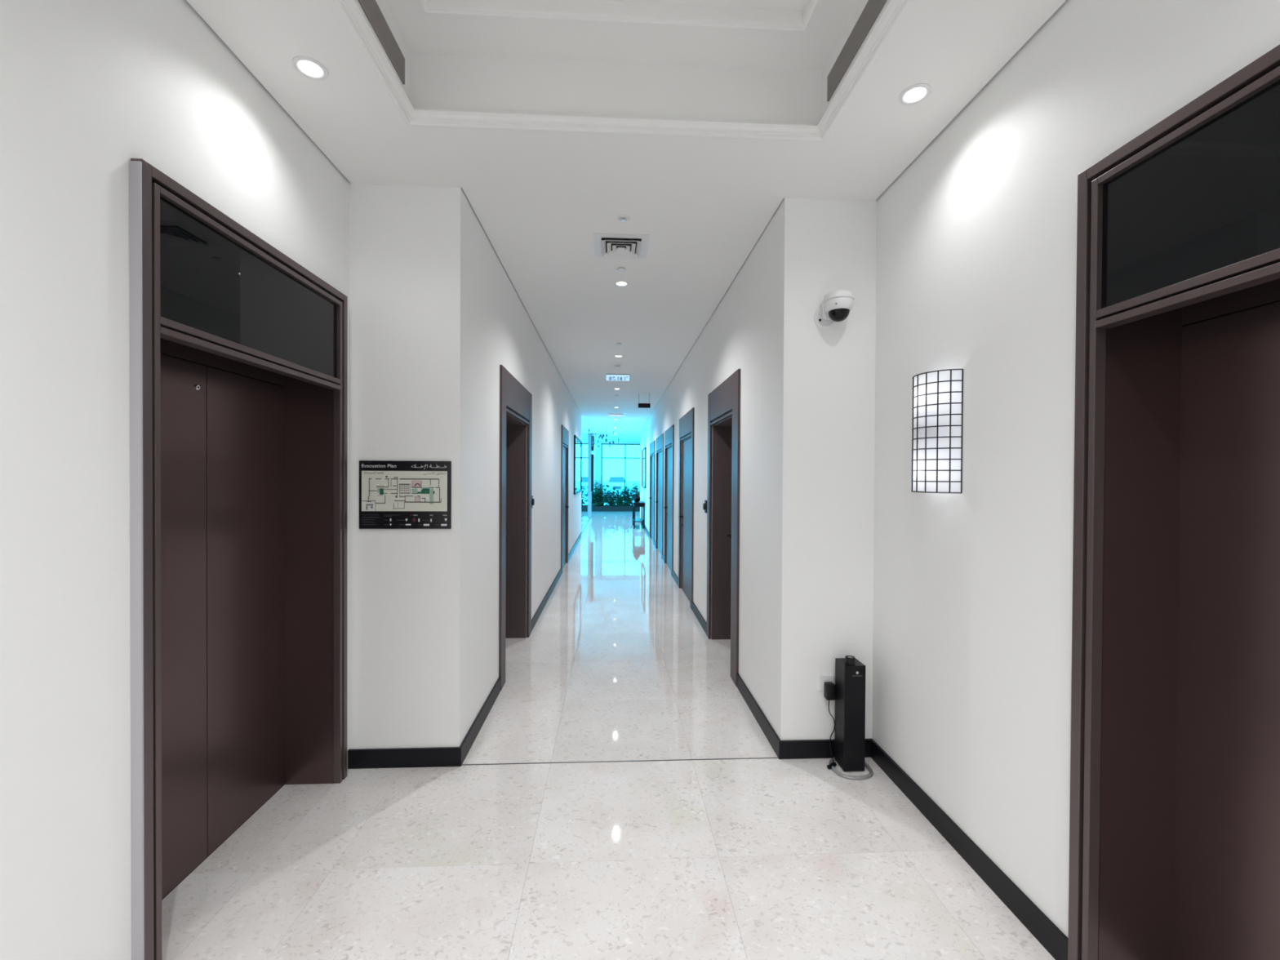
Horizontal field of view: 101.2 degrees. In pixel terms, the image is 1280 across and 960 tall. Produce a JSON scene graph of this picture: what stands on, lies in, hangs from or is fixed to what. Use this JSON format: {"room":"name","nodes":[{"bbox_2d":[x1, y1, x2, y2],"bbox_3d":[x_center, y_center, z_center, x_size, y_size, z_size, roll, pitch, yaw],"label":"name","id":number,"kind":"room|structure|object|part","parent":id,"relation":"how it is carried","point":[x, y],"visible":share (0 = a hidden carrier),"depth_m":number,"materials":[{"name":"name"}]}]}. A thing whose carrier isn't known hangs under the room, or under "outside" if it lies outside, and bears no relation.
{"room":"building corridor","nodes":[
{"label":"building corridor","id":0,"kind":"room"},
{"bbox_2d":[0,0,349,959],"bbox_3d":[-1.665,-0.214,-0.204,0.450,3.654,6.164,0,0,-3],"label":"wall","id":1,"kind":"structure","parent":0,"point":[88,88],"depth_m":1.43,"materials":[{"name":"white paint"}]},
{"bbox_2d":[128,158,347,959],"bbox_3d":[-1.697,0.310,2.186,0.333,2.563,1.227,0,0,-3],"label":"entrance","id":2,"kind":"object","parent":1,"relation":"attached to","point":[238,351],"visible":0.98,"depth_m":2.22,"materials":[{"name":"brown metal"}]},
{"bbox_3d":[-1.819,0.557,1.919,0.035,2.060,0.570,0,0,-3],"label":"door panel","id":3,"kind":"part","parent":2,"relation":"part of","materials":[{"name":"brown wood"}]},
{"bbox_3d":[-1.826,-0.524,2.175,0.035,0.090,1.111,0,0,-3],"label":"header panel","id":4,"kind":"part","parent":2,"relation":"part of","materials":[{"name":"brown wood"}]},
{"bbox_3d":[-1.839,1.589,2.194,0.033,0.005,1.087,0,0,-3],"label":"sill","id":5,"kind":"part","parent":2,"relation":"part of","materials":[{"name":"white"}]},
{"bbox_3d":[-1.847,0.552,2.471,0.035,2.060,0.529,0,0,-3],"label":"door panel","id":6,"kind":"part","parent":2,"relation":"part of","materials":[{"name":"brown wood"}]},
{"bbox_3d":[-1.557,-0.711,2.187,0.022,0.385,1.087,0,0,-3],"label":"transom glass","id":7,"kind":"part","parent":2,"relation":"part of","materials":[{"name":"black glass"}]},
{"bbox_3d":[-1.554,-0.491,2.189,0.051,0.054,1.087,0,0,-3],"label":"transom rail","id":8,"kind":"part","parent":2,"relation":"part of","materials":[{"name":"brown metal"}]},
{"bbox_3d":[-1.720,0.507,2.740,0.244,2.161,0.012,0,0,-3],"label":"reveal panel","id":9,"kind":"part","parent":2,"relation":"part of","materials":[{"name":"brown metal"}]},
{"bbox_2d":[348,182,472,749],"bbox_3d":[-1.528,-0.241,3.014,1.049,3.654,0.250,0,0,-3],"label":"wall","id":10,"kind":"structure","parent":0,"point":[411,247],"depth_m":2.90,"materials":[{"name":"white paint"}]},
{"bbox_2d":[347,746,462,768],"bbox_3d":[-1.299,1.537,2.909,0.613,0.102,0.014,0,0,-3],"label":"baseboard","id":11,"kind":"structure","parent":10,"relation":"attached to","point":[400,757],"depth_m":2.90,"materials":[{"name":"black paint"}]},
{"bbox_2d":[359,460,451,528],"bbox_3d":[-1.292,0.082,2.896,0.495,0.374,0.014,0,0,-3],"label":"sign","id":12,"kind":"object","parent":10,"relation":"attached to","point":[393,495],"visible":1,"depth_m":2.89,"materials":[{"name":"black plastic"}]},
{"bbox_2d":[471,208,582,725],"bbox_3d":[-1.466,-0.115,8.593,0.360,3.304,10.886,0,0,-3],"label":"wall","id":13,"kind":"structure","parent":0,"point":[504,334],"depth_m":3.94,"materials":[{"name":"white paint"}]},
{"bbox_2d":[498,364,532,690],"bbox_3d":[-1.229,0.353,4.645,0.318,2.440,1.445,0,0,-3],"label":"door","id":14,"kind":"structure","parent":13,"relation":"in","point":[515,400],"depth_m":5.20,"materials":[{"name":"brown wood"}]},
{"bbox_3d":[-1.052,0.360,4.010,0.028,2.440,0.160,0,0,-3],"label":"architrave","id":15,"kind":"part","parent":14,"relation":"part of","materials":[{"name":"brown wood"}]},
{"bbox_3d":[-1.079,-0.726,4.648,0.027,0.279,1.133,0,0,-3],"label":"header panel","id":16,"kind":"part","parent":14,"relation":"part of","materials":[{"name":"brown wood"}]},
{"bbox_3d":[-1.117,0.348,5.299,0.028,2.440,0.150,0,0,-3],"label":"architrave","id":17,"kind":"part","parent":14,"relation":"part of","materials":[{"name":"brown wood"}]},
{"bbox_2d":[459,532,582,764],"bbox_3d":[-1.281,1.488,8.492,0.014,0.102,11.136,0,0,-3],"label":"baseboard","id":18,"kind":"structure","parent":13,"relation":"attached to","point":[467,743],"depth_m":3.58,"materials":[{"name":"black paint"}]},
{"bbox_2d":[531,495,534,507],"bbox_3d":[-1.111,0.227,5.443,0.034,0.130,0.090,0,0,-3],"label":"reader","id":19,"kind":"object","parent":13,"relation":"attached to","point":[532,499],"visible":0.79,"depth_m":5.42,"materials":[{"name":"black plastic"}]},
{"bbox_2d":[560,424,568,573],"bbox_3d":[-1.326,0.313,9.183,0.116,2.440,1.230,0,0,-3],"label":"door","id":20,"kind":"structure","parent":13,"relation":"in","point":[565,433],"depth_m":9.31,"materials":[{"name":"brown wood"}]},
{"bbox_3d":[-1.286,0.318,8.639,0.028,2.440,0.140,0,0,-3],"label":"architrave","id":21,"kind":"part","parent":20,"relation":"part of","materials":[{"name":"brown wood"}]},
{"bbox_3d":[-1.309,-0.766,9.179,0.027,0.279,0.958,0,0,-3],"label":"header panel","id":22,"kind":"part","parent":20,"relation":"part of","materials":[{"name":"brown wood"}]},
{"bbox_3d":[-1.341,0.308,9.733,0.028,2.440,0.130,0,0,-3],"label":"architrave","id":23,"kind":"part","parent":20,"relation":"part of","materials":[{"name":"brown wood"}]},
{"bbox_2d":[573,435,582,494],"bbox_3d":[-1.463,-0.336,12.464,0.035,1.280,2.350,0,0,-3],"label":"framed mirror","id":24,"kind":"object","parent":13,"relation":"attached to","point":[577,442],"visible":1,"depth_m":12.22,"materials":[{"name":"black paint"}]},
{"bbox_2d":[575,437,581,492],"bbox_3d":[-1.471,-0.336,12.464,0.017,1.210,2.280,0,0,-3],"label":"mirror glass","id":25,"kind":"object","parent":24,"relation":"attached to","point":[578,442],"depth_m":12.48,"materials":[{"name":"blue"}]},
{"bbox_2d":[587,433,591,517],"bbox_3d":[-1.937,-0.169,20.327,0.125,3.204,0.700,0,0,-3],"label":"wall pier","id":26,"kind":"object","parent":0,"point":[589,451],"visible":0.86,"depth_m":19.98,"materials":[{"name":"white paint"}]},
{"bbox_2d":[591,435,594,491],"bbox_3d":[-1.827,-0.627,20.329,0.090,2.120,0.700,0,0,-3],"label":"trim","id":27,"kind":"structure","parent":26,"relation":"attached to","point":[593,447],"depth_m":19.98,"materials":[{"name":"black paint"}]},
{"bbox_2d":[161,511,1055,959],"bbox_3d":[-1.448,1.570,10.655,10.200,0.100,27.800,0,0,-3],"label":"floor","id":28,"kind":"structure","parent":0,"point":[757,859],"depth_m":2.32,"materials":[{"name":"white tile"}]},
{"bbox_2d":[581,505,639,511],"bbox_3d":[-1.319,1.285,23.951,5.000,0.240,0.850,0,0,-3],"label":"trough","id":29,"kind":"object","parent":28,"relation":"on","point":[584,508],"visible":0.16,"depth_m":23.53,"materials":[{"name":"black"}]},
{"bbox_2d":[581,484,587,505],"bbox_3d":[-2.776,0.706,23.861,0.781,1.007,0.690,1,1,32],"label":"potted shrub","id":30,"kind":"object","parent":29,"relation":"on","point":[583,488],"visible":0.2,"depth_m":23.81,"materials":[{"name":"green plant"}]},
{"bbox_2d":[584,480,599,506],"bbox_3d":[-2.142,0.592,23.867,0.788,1.241,0.724,1,1,40],"label":"potted shrub","id":31,"kind":"object","parent":29,"relation":"on","point":[594,501],"visible":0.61,"depth_m":23.79,"materials":[{"name":"green plant"}]},
{"bbox_2d":[593,483,611,506],"bbox_3d":[-1.709,0.688,23.930,0.878,1.080,0.663,0,0,-3],"label":"potted shrub","id":32,"kind":"object","parent":29,"relation":"on","point":[601,498],"visible":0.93,"depth_m":23.84,"materials":[{"name":"green plant"}]},
{"bbox_2d":[601,487,619,506],"bbox_3d":[-1.338,0.778,23.934,0.857,0.876,0.709,0,0,-3],"label":"potted shrub","id":33,"kind":"object","parent":29,"relation":"on","point":[611,500],"visible":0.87,"depth_m":23.88,"materials":[{"name":"green plant"}]},
{"bbox_2d":[612,488,628,506],"bbox_3d":[-0.906,0.814,23.963,0.805,0.816,0.691,0,0,-3],"label":"potted shrub","id":34,"kind":"object","parent":29,"relation":"on","point":[620,500],"visible":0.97,"depth_m":23.83,"materials":[{"name":"green plant"}]},
{"bbox_2d":[621,484,635,506],"bbox_3d":[-0.558,0.748,24.002,0.863,1.047,0.689,0,0,-3],"label":"potted shrub","id":35,"kind":"object","parent":29,"relation":"in","point":[628,499],"visible":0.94,"depth_m":23.86,"materials":[{"name":"green plant"}]},
{"bbox_2d":[629,481,639,500],"bbox_3d":[-0.058,0.642,24.007,0.766,1.161,0.725,0,1,-45],"label":"potted shrub","id":36,"kind":"object","parent":29,"relation":"in","point":[636,486],"visible":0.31,"depth_m":23.99,"materials":[{"name":"green plant"}]},
{"bbox_2d":[462,757,777,764],"bbox_3d":[-0.100,1.598,2.979,1.818,0.011,0.007,0,0,-3],"label":"trim","id":37,"kind":"structure","parent":28,"relation":"in","point":[749,757],"depth_m":2.98,"materials":[{"name":"grey"}]},
{"bbox_2d":[631,501,644,528],"bbox_3d":[-0.060,1.081,16.528,0.362,0.790,1.200,0,0,-3],"label":"console table","id":38,"kind":"object","parent":28,"relation":"on","point":[641,504],"visible":0.98,"depth_m":15.97,"materials":[{"name":"black wood"}]},
{"bbox_3d":[-0.169,1.150,15.973,0.040,0.660,0.040,0,0,-3],"label":"leg","id":39,"kind":"part","parent":38,"relation":"part of","materials":[{"name":"black plastic"}]},
{"bbox_2d":[631,488,643,502],"bbox_3d":[-0.087,0.481,16.422,0.407,0.412,0.414,0,0,-3],"label":"vase","id":40,"kind":"object","parent":38,"relation":"on","point":[637,498],"visible":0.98,"depth_m":16.36,"materials":[{"name":"black ceramic"}]},
{"bbox_2d":[632,518,643,522],"bbox_3d":[-0.052,1.264,16.530,0.320,0.025,1.100,0,0,-3],"label":"shelf","id":41,"kind":"object","parent":38,"relation":"attached to","point":[637,520],"depth_m":16.30,"materials":[{"name":"blue plastic"}]},
{"bbox_3d":[0.121,1.152,15.988,0.040,0.660,0.040,0,0,-3],"label":"leg","id":42,"kind":"part","parent":38,"relation":"part of","materials":[{"name":"black plastic"}]},
{"bbox_2d":[828,655,873,779],"bbox_3d":[1.168,1.290,2.909,0.219,0.626,0.215,0,0,-3],"label":"diffuser","id":43,"kind":"object","parent":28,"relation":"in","point":[850,673],"visible":0.99,"depth_m":2.88,"materials":[{"name":"black plastic"}]},
{"bbox_2d":[581,440,639,505],"bbox_3d":[-2.155,-0.166,24.602,10.228,3.080,0.120,0,0,-3],"label":"window","id":44,"kind":"structure","parent":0,"point":[620,463],"depth_m":24.64,"materials":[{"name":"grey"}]},
{"bbox_3d":[-2.332,0.156,24.596,1.052,2.335,0.001,0,0,-3],"label":"pane","id":45,"kind":"part","parent":44,"relation":"part of","materials":[{"name":"clear glass"}]},
{"bbox_3d":[-2.324,-1.359,24.583,1.052,0.595,0.001,0,0,-3],"label":"pane","id":46,"kind":"part","parent":44,"relation":"part of","materials":[{"name":"clear glass"}]},
{"bbox_3d":[-1.233,-1.353,24.638,1.052,0.595,0.001,0,0,-3],"label":"pane","id":47,"kind":"part","parent":44,"relation":"part of","materials":[{"name":"clear glass"}]},
{"bbox_3d":[-1.241,0.162,24.651,1.052,2.335,0.001,0,0,-3],"label":"pane","id":48,"kind":"part","parent":44,"relation":"part of","materials":[{"name":"clear glass"}]},
{"bbox_3d":[-0.142,-1.348,24.693,1.052,0.595,0.001,0,0,-3],"label":"pane","id":49,"kind":"part","parent":44,"relation":"part of","materials":[{"name":"clear glass"}]},
{"bbox_3d":[-0.151,0.167,24.706,1.052,2.335,0.001,0,0,-3],"label":"pane","id":50,"kind":"part","parent":44,"relation":"part of","materials":[{"name":"clear glass"}]},
{"bbox_2d":[186,0,1066,441],"bbox_3d":[-1.433,-1.893,10.675,10.400,0.416,27.900,0,0,-3],"label":"ceiling","id":51,"kind":"structure","parent":0,"point":[540,198],"depth_m":2.45,"materials":[{"name":"paint"}]},
{"bbox_2d":[292,55,328,80],"bbox_3d":[-1.287,-1.606,2.053,0.120,0.006,0.120,0,0,-3],"label":"recessed light","id":52,"kind":"object","parent":51,"relation":"in","point":[308,67],"visible":1,"depth_m":2.05,"materials":[{"name":"white plastic"}]},
{"bbox_2d":[358,0,404,84],"bbox_3d":[-0.932,-1.765,0.368,0.008,0.110,3.860,0,0,-3],"label":"ceiling vent","id":53,"kind":"object","parent":51,"relation":"in","point":[371,8],"visible":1,"depth_m":2.10,"materials":[{"name":"black"}]},
{"bbox_2d":[588,426,618,447],"bbox_3d":[-1.135,-1.403,16.985,0.929,0.669,3.023,0,0,-3],"label":"mobile","id":54,"kind":"object","parent":51,"relation":"hanging from","point":[602,436],"visible":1,"depth_m":17.33,"materials":[{"name":"grey metal"}]},
{"bbox_2d":[608,413,623,416],"bbox_3d":[-0.617,-1.670,13.572,0.370,0.070,0.040,0,0,-3],"label":"exit sign","id":55,"kind":"object","parent":51,"relation":"attached to","point":[610,415],"visible":1,"depth_m":13.56,"materials":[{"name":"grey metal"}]},
{"bbox_3d":[-0.617,-1.663,13.572,0.362,0.056,0.016,0,0,-3],"label":"lit panel","id":56,"kind":"part","parent":55,"relation":"part of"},
{"bbox_2d":[605,373,629,381],"bbox_3d":[-0.347,-1.605,8.229,0.370,0.104,0.040,0,0,-3],"label":"exit sign","id":57,"kind":"object","parent":51,"relation":"attached to","point":[621,377],"visible":1,"depth_m":8.22,"materials":[{"name":"white plastic"}]},
{"bbox_2d":[613,364,621,368],"bbox_3d":[-0.318,-1.628,7.529,0.104,0.047,0.104,0,0,-3],"label":"smoke detector","id":58,"kind":"object","parent":51,"relation":"attached to","point":[617,366],"visible":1,"depth_m":7.50,"materials":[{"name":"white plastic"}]},
{"bbox_2d":[416,0,822,33],"bbox_3d":[0.011,-1.904,0.221,1.615,0.036,3.975,0,0,-3],"label":"trim","id":59,"kind":"structure","parent":51,"relation":"attached to","point":[802,25],"depth_m":2.17,"materials":[{"name":"white paint"}]},
{"bbox_2d":[593,233,649,258],"bbox_3d":[-0.130,-1.603,3.634,0.370,0.026,0.370,0,0,-3],"label":"ceiling vent","id":60,"kind":"object","parent":51,"relation":"in","point":[611,245],"visible":1,"depth_m":3.60,"materials":[{"name":"white plastic"}]},
{"bbox_2d":[614,280,628,286],"bbox_3d":[-0.152,-1.620,4.338,0.120,0.006,0.120,0,0,-3],"label":"recessed light","id":61,"kind":"object","parent":51,"relation":"in","point":[620,283],"visible":1,"depth_m":4.34,"materials":[{"name":"white plastic"}]},
{"bbox_2d":[617,267,626,271],"bbox_3d":[-0.141,-1.613,4.034,0.068,0.014,0.068,0,0,-3],"label":"disc","id":62,"kind":"object","parent":51,"relation":"attached to","point":[620,269],"visible":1,"depth_m":4.02,"materials":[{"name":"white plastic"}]},
{"bbox_2d":[333,0,913,142],"bbox_3d":[0.016,-1.603,0.254,1.937,0.050,4.379,0,0,-3],"label":"trim","id":63,"kind":"structure","parent":51,"relation":"attached to","point":[349,10],"depth_m":2.37,"materials":[{"name":"white paint"}]},
{"bbox_2d":[617,214,630,222],"bbox_3d":[-0.101,-1.604,3.235,0.080,0.018,0.080,0,0,-3],"label":"sprinkler head","id":64,"kind":"object","parent":51,"relation":"attached to","point":[623,218],"visible":1,"depth_m":3.23},
{"bbox_2d":[638,392,650,408],"bbox_3d":[0.082,-1.530,10.104,0.230,0.284,0.080,0,0,-3],"label":"sign","id":65,"kind":"object","parent":51,"relation":"hanging from","point":[640,405],"visible":1,"depth_m":10.07,"materials":[{"name":"black plastic"}]},
{"bbox_2d":[826,0,886,101],"bbox_3d":[0.950,-1.756,0.460,0.008,0.110,3.855,0,0,-3],"label":"ceiling vent","id":66,"kind":"object","parent":51,"relation":"in","point":[873,8],"visible":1,"depth_m":2.13,"materials":[{"name":"black"}]},
{"bbox_2d":[898,83,931,105],"bbox_3d":[1.137,-1.594,2.176,0.120,0.006,0.120,0,0,-3],"label":"recessed light","id":67,"kind":"object","parent":51,"relation":"in","point":[917,93],"visible":1,"depth_m":2.17,"materials":[{"name":"white plastic"}]},
{"bbox_2d":[640,218,771,719],"bbox_3d":[0.585,-0.126,11.150,0.360,3.304,15.786,0,0,-3],"label":"wall","id":68,"kind":"structure","parent":0,"point":[736,335],"depth_m":3.89,"materials":[{"name":"white paint"}]},
{"bbox_2d":[641,447,646,488],"bbox_3d":[0.122,-0.372,16.424,0.035,1.220,1.600,0,0,-3],"label":"framed mirror","id":69,"kind":"object","parent":68,"relation":"attached to","point":[644,450],"visible":1,"depth_m":16.52,"materials":[{"name":"black paint"}]},
{"bbox_2d":[642,448,644,486],"bbox_3d":[0.130,-0.372,16.425,0.017,1.150,1.530,0,0,-3],"label":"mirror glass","id":70,"kind":"object","parent":69,"relation":"attached to","point":[643,450],"depth_m":16.54,"materials":[{"name":"blue"}]},
{"bbox_2d":[648,440,654,544],"bbox_3d":[0.316,0.288,13.036,0.116,2.440,1.500,0,0,-3],"label":"door","id":71,"kind":"structure","parent":68,"relation":"in","point":[651,534],"depth_m":13.18,"materials":[{"name":"brown wood"}]},
{"bbox_3d":[0.270,0.282,13.709,0.028,2.440,0.150,0,0,-3],"label":"architrave","id":72,"kind":"part","parent":71,"relation":"part of","materials":[{"name":"brown wood"}]},
{"bbox_3d":[0.309,-0.791,13.036,0.027,0.279,1.178,0,0,-3],"label":"header panel","id":73,"kind":"part","parent":71,"relation":"part of","materials":[{"name":"brown wood"}]},
{"bbox_3d":[0.337,0.294,12.371,0.028,2.440,0.170,0,0,-3],"label":"architrave","id":74,"kind":"part","parent":71,"relation":"part of","materials":[{"name":"brown wood"}]},
{"bbox_2d":[655,433,663,558],"bbox_3d":[0.420,0.307,10.973,0.116,2.440,1.630,0,0,-3],"label":"door","id":75,"kind":"structure","parent":68,"relation":"in","point":[660,440],"depth_m":11.09,"materials":[{"name":"brown wood"}]},
{"bbox_3d":[0.370,0.300,11.722,0.028,2.440,0.130,0,0,-3],"label":"architrave","id":76,"kind":"part","parent":75,"relation":"part of","materials":[{"name":"brown wood"}]},
{"bbox_3d":[0.413,-0.773,10.988,0.027,0.279,1.318,0,0,-3],"label":"header panel","id":77,"kind":"part","parent":75,"relation":"part of","materials":[{"name":"brown wood"}]},
{"bbox_3d":[0.445,0.313,10.249,0.028,2.440,0.180,0,0,-3],"label":"architrave","id":78,"kind":"part","parent":75,"relation":"part of","materials":[{"name":"brown wood"}]},
{"bbox_2d":[663,424,674,576],"bbox_3d":[0.513,0.323,9.131,0.116,2.440,1.380,0,0,-3],"label":"door","id":79,"kind":"structure","parent":68,"relation":"in","point":[669,433],"depth_m":9.19,"materials":[{"name":"brown wood"}]},
{"bbox_3d":[0.469,0.318,9.759,0.028,2.440,0.120,0,0,-3],"label":"architrave","id":80,"kind":"part","parent":79,"relation":"part of","materials":[{"name":"brown wood"}]},
{"bbox_3d":[0.506,-0.756,9.141,0.027,0.279,1.098,0,0,-3],"label":"header panel","id":81,"kind":"part","parent":79,"relation":"part of","materials":[{"name":"brown wood"}]},
{"bbox_3d":[0.532,0.329,8.521,0.028,2.440,0.160,0,0,-3],"label":"architrave","id":82,"kind":"part","parent":79,"relation":"part of","materials":[{"name":"brown wood"}]},
{"bbox_2d":[678,407,694,609],"bbox_3d":[0.621,0.342,6.999,0.116,2.440,1.330,0,0,-3],"label":"door","id":83,"kind":"structure","parent":68,"relation":"in","point":[686,421],"depth_m":7.03,"materials":[{"name":"brown wood"}]},
{"bbox_3d":[0.579,0.337,7.602,0.028,2.440,0.120,0,0,-3],"label":"architrave","id":84,"kind":"part","parent":83,"relation":"part of","materials":[{"name":"brown wood"}]},
{"bbox_3d":[0.615,-0.737,6.994,0.027,0.279,1.078,0,0,-3],"label":"header panel","id":85,"kind":"part","parent":83,"relation":"part of","materials":[{"name":"brown wood"}]},
{"bbox_3d":[0.639,0.348,6.399,0.028,2.440,0.130,0,0,-3],"label":"architrave","id":86,"kind":"part","parent":83,"relation":"part of","materials":[{"name":"brown wood"}]},
{"bbox_2d":[702,500,706,512],"bbox_3d":[0.674,0.276,5.474,0.034,0.130,0.090,0,0,-3],"label":"reader","id":87,"kind":"object","parent":68,"relation":"attached to","point":[704,504],"visible":0.96,"depth_m":5.44,"materials":[{"name":"black plastic"}]},
{"bbox_2d":[639,517,780,756],"bbox_3d":[0.397,1.475,11.030,0.014,0.102,16.036,0,0,-3],"label":"baseboard","id":88,"kind":"structure","parent":68,"relation":"attached to","point":[766,726],"depth_m":3.59,"materials":[{"name":"black paint"}]},
{"bbox_2d":[706,368,740,685],"bbox_3d":[0.849,0.364,4.685,0.273,2.440,1.295,0,0,-3],"label":"door","id":89,"kind":"structure","parent":68,"relation":"in","point":[723,402],"depth_m":5.20,"materials":[{"name":"brown wood"}]},
{"bbox_3d":[0.697,0.358,5.265,0.028,2.440,0.120,0,0,-3],"label":"architrave","id":90,"kind":"part","parent":89,"relation":"part of","materials":[{"name":"brown wood"}]},
{"bbox_3d":[0.731,-0.717,4.712,0.027,0.279,0.968,0,0,-3],"label":"header panel","id":91,"kind":"part","parent":89,"relation":"part of","materials":[{"name":"brown wood"}]},
{"bbox_3d":[0.754,0.368,4.134,0.028,2.440,0.205,0,0,-3],"label":"architrave","id":92,"kind":"part","parent":89,"relation":"part of","materials":[{"name":"brown wood"}]},
{"bbox_2d":[768,198,876,740],"bbox_3d":[1.305,-0.228,3.157,0.987,3.654,0.250,0,0,-3],"label":"wall","id":93,"kind":"structure","parent":0,"point":[822,424],"depth_m":3.02,"materials":[{"name":"white paint"}]},
{"bbox_2d":[777,738,872,759],"bbox_3d":[1.070,1.548,3.029,0.551,0.102,0.014,0,0,-3],"label":"baseboard","id":94,"kind":"structure","parent":93,"relation":"attached to","point":[798,748],"depth_m":3.02,"materials":[{"name":"black paint"}]},
{"bbox_2d":[818,674,833,691],"bbox_3d":[1.071,1.168,3.026,0.087,0.093,0.013,0,0,-3],"label":"wall socket","id":95,"kind":"object","parent":93,"relation":"attached to","point":[827,677],"visible":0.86,"depth_m":3.02,"materials":[{"name":"white plastic"}]},
{"bbox_2d":[823,681,836,768],"bbox_3d":[1.076,1.379,2.961,0.060,0.442,0.135,0,1,9],"label":"power adapter","id":96,"kind":"object","parent":95,"relation":"attached to","point":[828,686],"visible":1,"depth_m":2.97,"materials":[{"name":"black plastic"}]},
{"bbox_2d":[813,289,854,328],"bbox_3d":[1.093,-0.951,2.926,0.183,0.169,0.176,0,0,-3],"label":"security camera","id":97,"kind":"object","parent":93,"relation":"attached to","point":[836,305],"visible":1,"depth_m":2.88,"materials":[{"name":"white plastic"}]},
{"bbox_3d":[1.059,-0.930,3.004,0.124,0.124,0.018,0,0,-3],"label":"wall plate","id":98,"kind":"part","parent":97,"relation":"part of","materials":[{"name":"white plastic"}]},
{"bbox_3d":[1.076,-0.964,2.960,0.090,0.110,0.084,0,0,-3],"label":"arm","id":99,"kind":"part","parent":97,"relation":"part of","materials":[{"name":"white plastic"}]},
{"bbox_2d":[871,0,1279,937],"bbox_3d":[1.735,-0.198,-0.032,0.450,3.654,6.164,0,0,-3],"label":"wall","id":100,"kind":"structure","parent":0,"point":[976,266],"depth_m":2.02,"materials":[{"name":"white paint"}]},
{"bbox_2d":[911,368,963,493],"bbox_3d":[1.325,-0.212,2.403,0.124,0.538,0.275,0,0,-3],"label":"wall sconce","id":101,"kind":"object","parent":100,"relation":"attached to","point":[937,409],"visible":1,"depth_m":2.31,"materials":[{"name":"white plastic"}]},
{"bbox_2d":[871,739,1067,959],"bbox_3d":[1.373,1.556,2.367,0.014,0.102,1.338,0,0,-3],"label":"baseboard","id":102,"kind":"structure","parent":100,"relation":"attached to","point":[1048,935],"depth_m":2.13,"materials":[{"name":"black paint"}]},
{"bbox_2d":[1067,44,1279,959],"bbox_3d":[1.584,0.327,1.086,0.333,2.585,1.220,0,0,-3],"label":"door frame","id":103,"kind":"structure","parent":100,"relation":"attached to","point":[1175,807],"depth_m":1.57,"materials":[{"name":"brown wood"}]},
{"bbox_3d":[1.550,0.522,1.636,0.244,2.183,0.012,0,0,-3],"label":"reveal panel","id":104,"kind":"part","parent":103,"relation":"part of","materials":[{"name":"brown wood"}]},
{"bbox_3d":[1.450,-0.488,1.072,0.051,0.054,1.086,0,0,-3],"label":"transom rail","id":105,"kind":"part","parent":103,"relation":"part of","materials":[{"name":"brown metal"}]},
{"bbox_3d":[1.455,-0.707,1.071,0.022,0.385,1.086,0,0,-3],"label":"transom glass","id":106,"kind":"part","parent":103,"relation":"part of","materials":[{"name":"black glass"}]},
{"bbox_3d":[1.703,0.570,1.361,0.035,2.082,0.571,0,0,-3],"label":"door panel","id":107,"kind":"part","parent":103,"relation":"part of","materials":[{"name":"brown wood"}]},
{"bbox_3d":[1.722,-0.518,1.086,0.035,0.090,1.110,0,0,-3],"label":"header panel","id":108,"kind":"part","parent":103,"relation":"part of","materials":[{"name":"brown wood"}]}
]}

